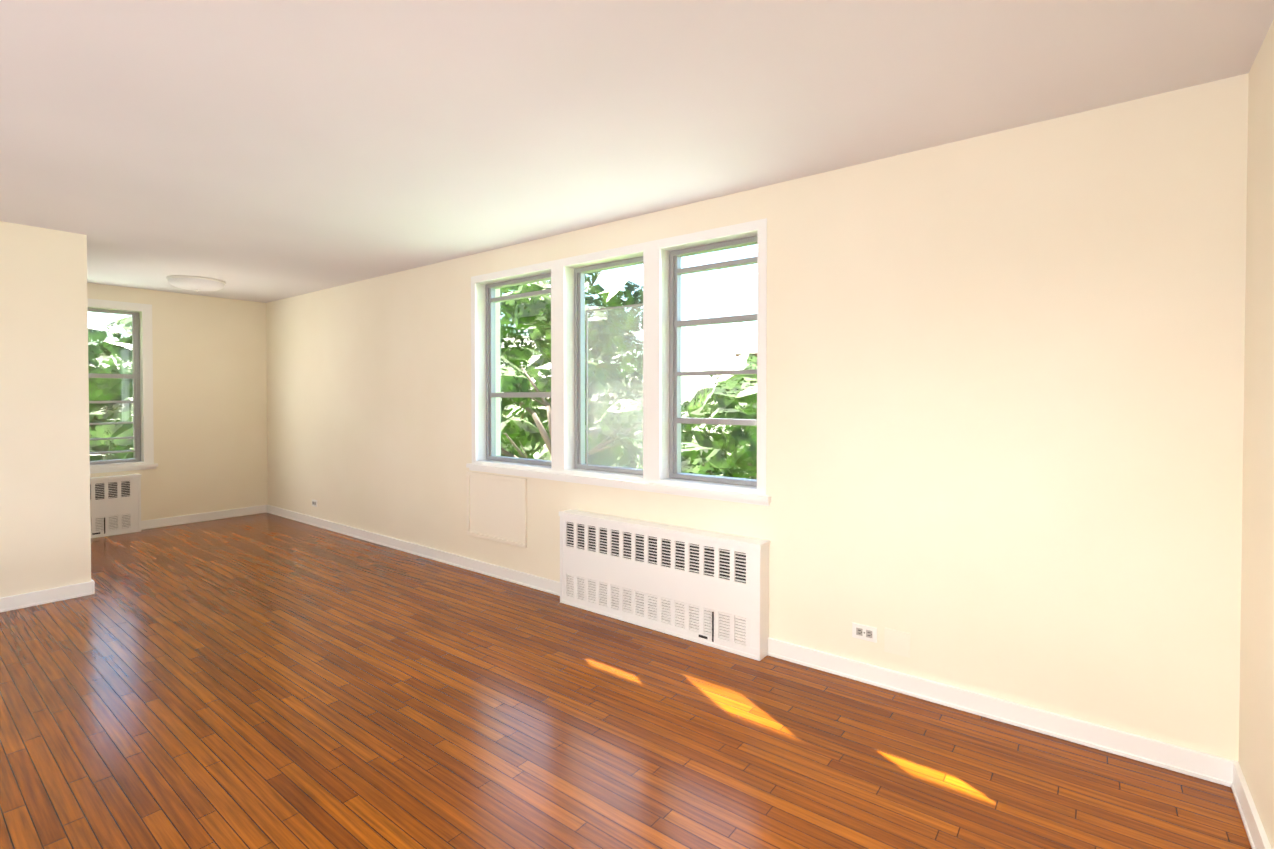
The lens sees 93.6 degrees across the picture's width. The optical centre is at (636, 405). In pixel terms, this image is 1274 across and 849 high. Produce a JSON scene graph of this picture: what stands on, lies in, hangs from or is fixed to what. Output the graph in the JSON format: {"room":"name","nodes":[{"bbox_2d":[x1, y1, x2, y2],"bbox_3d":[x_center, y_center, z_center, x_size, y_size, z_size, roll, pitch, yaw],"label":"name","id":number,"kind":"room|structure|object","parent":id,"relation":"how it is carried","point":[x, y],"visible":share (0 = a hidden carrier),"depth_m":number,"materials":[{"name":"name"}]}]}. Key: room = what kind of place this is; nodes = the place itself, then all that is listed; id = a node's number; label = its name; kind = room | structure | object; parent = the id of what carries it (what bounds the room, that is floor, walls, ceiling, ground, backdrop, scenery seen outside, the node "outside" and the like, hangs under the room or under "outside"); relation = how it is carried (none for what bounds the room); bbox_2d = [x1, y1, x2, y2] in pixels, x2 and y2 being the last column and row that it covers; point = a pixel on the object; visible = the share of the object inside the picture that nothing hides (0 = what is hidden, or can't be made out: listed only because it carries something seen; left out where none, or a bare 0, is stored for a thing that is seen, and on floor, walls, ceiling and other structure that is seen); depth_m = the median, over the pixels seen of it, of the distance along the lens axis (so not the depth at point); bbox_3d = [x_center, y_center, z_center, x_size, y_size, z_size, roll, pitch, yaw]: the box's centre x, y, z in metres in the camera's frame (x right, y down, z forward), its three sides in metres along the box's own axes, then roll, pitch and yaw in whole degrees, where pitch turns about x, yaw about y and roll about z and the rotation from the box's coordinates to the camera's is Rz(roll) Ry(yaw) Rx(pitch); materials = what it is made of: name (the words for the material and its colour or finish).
{"room":"empty living room","nodes":[
{"label":"empty living room","id":0,"kind":"room"},
{"bbox_2d":[0,221,90,597],"bbox_3d":[-5.398,0.092,2.636,0.200,2.600,4.430,1,1,38],"label":"wall","id":1,"kind":"structure","parent":0,"point":[45,534],"depth_m":4.14,"materials":[{"name":"paint"}]},
{"bbox_2d":[0,579,94,612],"bbox_3d":[-5.296,1.345,2.605,0.022,0.095,4.416,1,1,38],"label":"baseboard","id":2,"kind":"structure","parent":1,"relation":"attached to","point":[30,599],"depth_m":4.15,"materials":[{"name":"white wood"}]},
{"bbox_2d":[87,283,267,520],"bbox_3d":[-6.185,0.049,5.625,0.300,2.600,4.800,1,1,38],"label":"wall","id":3,"kind":"structure","parent":0,"point":[210,400],"depth_m":6.91,"materials":[{"name":"paint"}]},
{"bbox_2d":[88,298,157,473],"bbox_3d":[-5.629,-0.203,6.215,0.215,1.792,0.980,1,1,38],"label":"window","id":4,"kind":"structure","parent":3,"relation":"in","point":[141,375],"depth_m":6.48,"materials":[{"name":"white"}]},
{"bbox_2d":[141,505,263,529],"bbox_3d":[-4.994,1.284,6.922,0.022,0.095,1.220,1,1,38],"label":"baseboard","id":5,"kind":"structure","parent":3,"relation":"attached to","point":[185,519],"depth_m":6.88,"materials":[{"name":"white wood"}]},
{"bbox_2d":[0,513,1251,848],"bbox_3d":[-3.183,1.458,2.252,9.200,0.120,7.100,1,1,38],"label":"floor","id":6,"kind":"structure","parent":0,"point":[262,681],"depth_m":2.53,"materials":[{"name":"brown wood"}]},
{"bbox_2d":[90,474,140,537],"bbox_3d":[-5.550,1.038,6.116,0.118,0.610,0.742,1,1,38],"label":"radiator","id":7,"kind":"object","parent":6,"relation":"on","point":[115,504],"visible":0.6,"depth_m":6.21,"materials":[{"name":"white metal"}]},
{"bbox_2d":[559,509,769,660],"bbox_3d":[0.096,1.059,3.744,1.532,0.635,0.118,1,1,38],"label":"radiator","id":8,"kind":"object","parent":6,"relation":"on","point":[708,588],"visible":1,"depth_m":3.60,"materials":[{"name":"white metal"}]},
{"bbox_2d":[0,0,1273,302],"bbox_3d":[-3.183,-1.277,2.213,9.200,0.150,7.100,1,1,38],"label":"ceiling","id":9,"kind":"structure","parent":0,"point":[260,150],"depth_m":2.38,"materials":[{"name":"paint"}]},
{"bbox_2d":[166,275,225,290],"bbox_3d":[-4.392,-1.199,5.966,0.476,0.111,0.476,1,1,38],"label":"dome ceiling light","id":10,"kind":"object","parent":9,"relation":"attached to","point":[194,283],"visible":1,"depth_m":5.83,"materials":[{"name":"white glass"}]},
{"bbox_2d":[266,73,1248,761],"bbox_3d":[-1.105,0.059,4.923,9.200,2.600,0.300,1,1,38],"label":"wall","id":11,"kind":"structure","parent":0,"point":[1004,415],"depth_m":2.72,"materials":[{"name":"paint"}]},
{"bbox_2d":[312,499,316,506],"bbox_3d":[-3.597,1.085,6.668,0.120,0.074,0.009,1,1,38],"label":"duplex electrical outlet","id":12,"kind":"object","parent":11,"relation":"attached to","point":[314,503],"visible":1,"depth_m":6.66,"materials":[{"name":"white plastic"}]},
{"bbox_2d":[264,505,559,595],"bbox_3d":[-2.540,1.299,5.847,5.220,0.095,0.022,1,1,38],"label":"baseboard","id":13,"kind":"structure","parent":11,"relation":"attached to","point":[514,576],"depth_m":5.28,"materials":[{"name":"white wood"}]},
{"bbox_2d":[466,471,526,547],"bbox_3d":[-1.123,0.810,4.746,0.720,0.525,0.019,1,1,38],"label":"panel frame","id":14,"kind":"object","parent":11,"relation":"attached to","point":[497,508],"visible":1,"depth_m":4.73,"materials":[{"name":"beige paint"}]},
{"bbox_2d":[466,218,770,505],"bbox_3d":[-0.277,-0.254,4.182,2.690,1.592,0.215,1,1,38],"label":"window","id":15,"kind":"structure","parent":11,"relation":"in","point":[663,272],"depth_m":4.04,"materials":[{"name":"white"}]},
{"bbox_2d":[852,623,876,642],"bbox_3d":[1.143,1.140,3.007,0.120,0.074,0.009,1,1,38],"label":"duplex electrical outlet","id":16,"kind":"object","parent":11,"relation":"attached to","point":[864,632],"visible":1,"depth_m":3.00,"materials":[{"name":"white plastic"}]},
{"bbox_2d":[767,637,1223,784],"bbox_3d":[1.444,1.343,2.769,1.810,0.095,0.022,1,1,38],"label":"baseboard","id":17,"kind":"structure","parent":11,"relation":"attached to","point":[1170,757],"depth_m":2.60,"materials":[{"name":"white wood"}]},
{"bbox_2d":[1239,19,1273,848],"bbox_3d":[0.247,0.139,-0.606,0.300,2.600,6.800,1,1,38],"label":"wall","id":18,"kind":"structure","parent":0,"point":[1256,733],"depth_m":1.96,"materials":[{"name":"paint"}]},
{"bbox_2d":[1224,758,1271,848],"bbox_3d":[0.212,1.388,-0.371,0.022,0.095,6.500,1,1,38],"label":"baseboard","id":19,"kind":"structure","parent":18,"relation":"attached to","point":[1234,778],"depth_m":2.01,"materials":[{"name":"white"}]},
{"label":"outside","id":20,"kind":"structure","parent":0,"visible":0},
{"bbox_2d":[533,442,641,466],"bbox_3d":[3.462,8.290,20.280,140.000,0.300,150.000,1,1,38],"label":"ground","id":21,"kind":"structure","parent":20,"point":[536,455],"depth_m":86.67,"materials":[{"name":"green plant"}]},
{"bbox_2d":[88,316,132,460],"bbox_3d":[-10.328,3.237,11.334,6.871,10.090,6.745,1,1,38],"label":"trees","id":22,"kind":"object","parent":21,"relation":"on","point":[127,412],"depth_m":10.16,"materials":[{"name":"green plant"}]},
{"bbox_2d":[500,284,642,468],"bbox_3d":[-2.647,2.482,16.399,6.330,11.457,7.796,1,1,38],"label":"trees","id":23,"kind":"object","parent":21,"relation":"on","point":[526,415],"depth_m":14.86,"materials":[{"name":"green plant"}]},
{"bbox_2d":[500,271,642,461],"bbox_3d":[-1.483,2.125,13.342,4.654,12.242,3.787,1,1,38],"label":"trees","id":24,"kind":"object","parent":21,"relation":"on","point":[535,371],"depth_m":13.31,"materials":[{"name":"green plant"}]},
{"bbox_2d":[500,280,642,424],"bbox_3d":[-4.631,1.494,24.273,12.156,13.203,9.530,1,1,38],"label":"trees","id":25,"kind":"object","parent":21,"relation":"on","point":[531,348],"depth_m":21.85,"materials":[{"name":"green plant"}]},
{"bbox_2d":[635,352,756,464],"bbox_3d":[4.727,2.957,22.727,10.708,10.317,10.466,1,1,38],"label":"trees","id":26,"kind":"object","parent":21,"relation":"on","point":[693,405],"depth_m":20.47,"materials":[{"name":"green plant"}]},
{"bbox_2d":[681,377,756,479],"bbox_3d":[3.142,3.776,13.941,6.359,8.956,7.641,1,1,38],"label":"trees","id":27,"kind":"object","parent":21,"relation":"on","point":[721,463],"depth_m":14.08,"materials":[{"name":"green plant"}]},
{"bbox_2d":[730,345,756,369],"bbox_3d":[12.811,2.491,30.666,12.400,11.000,10.400,1,1,38],"label":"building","id":28,"kind":"structure","parent":21,"relation":"on","point":[753,349],"depth_m":29.85,"materials":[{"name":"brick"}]}
]}

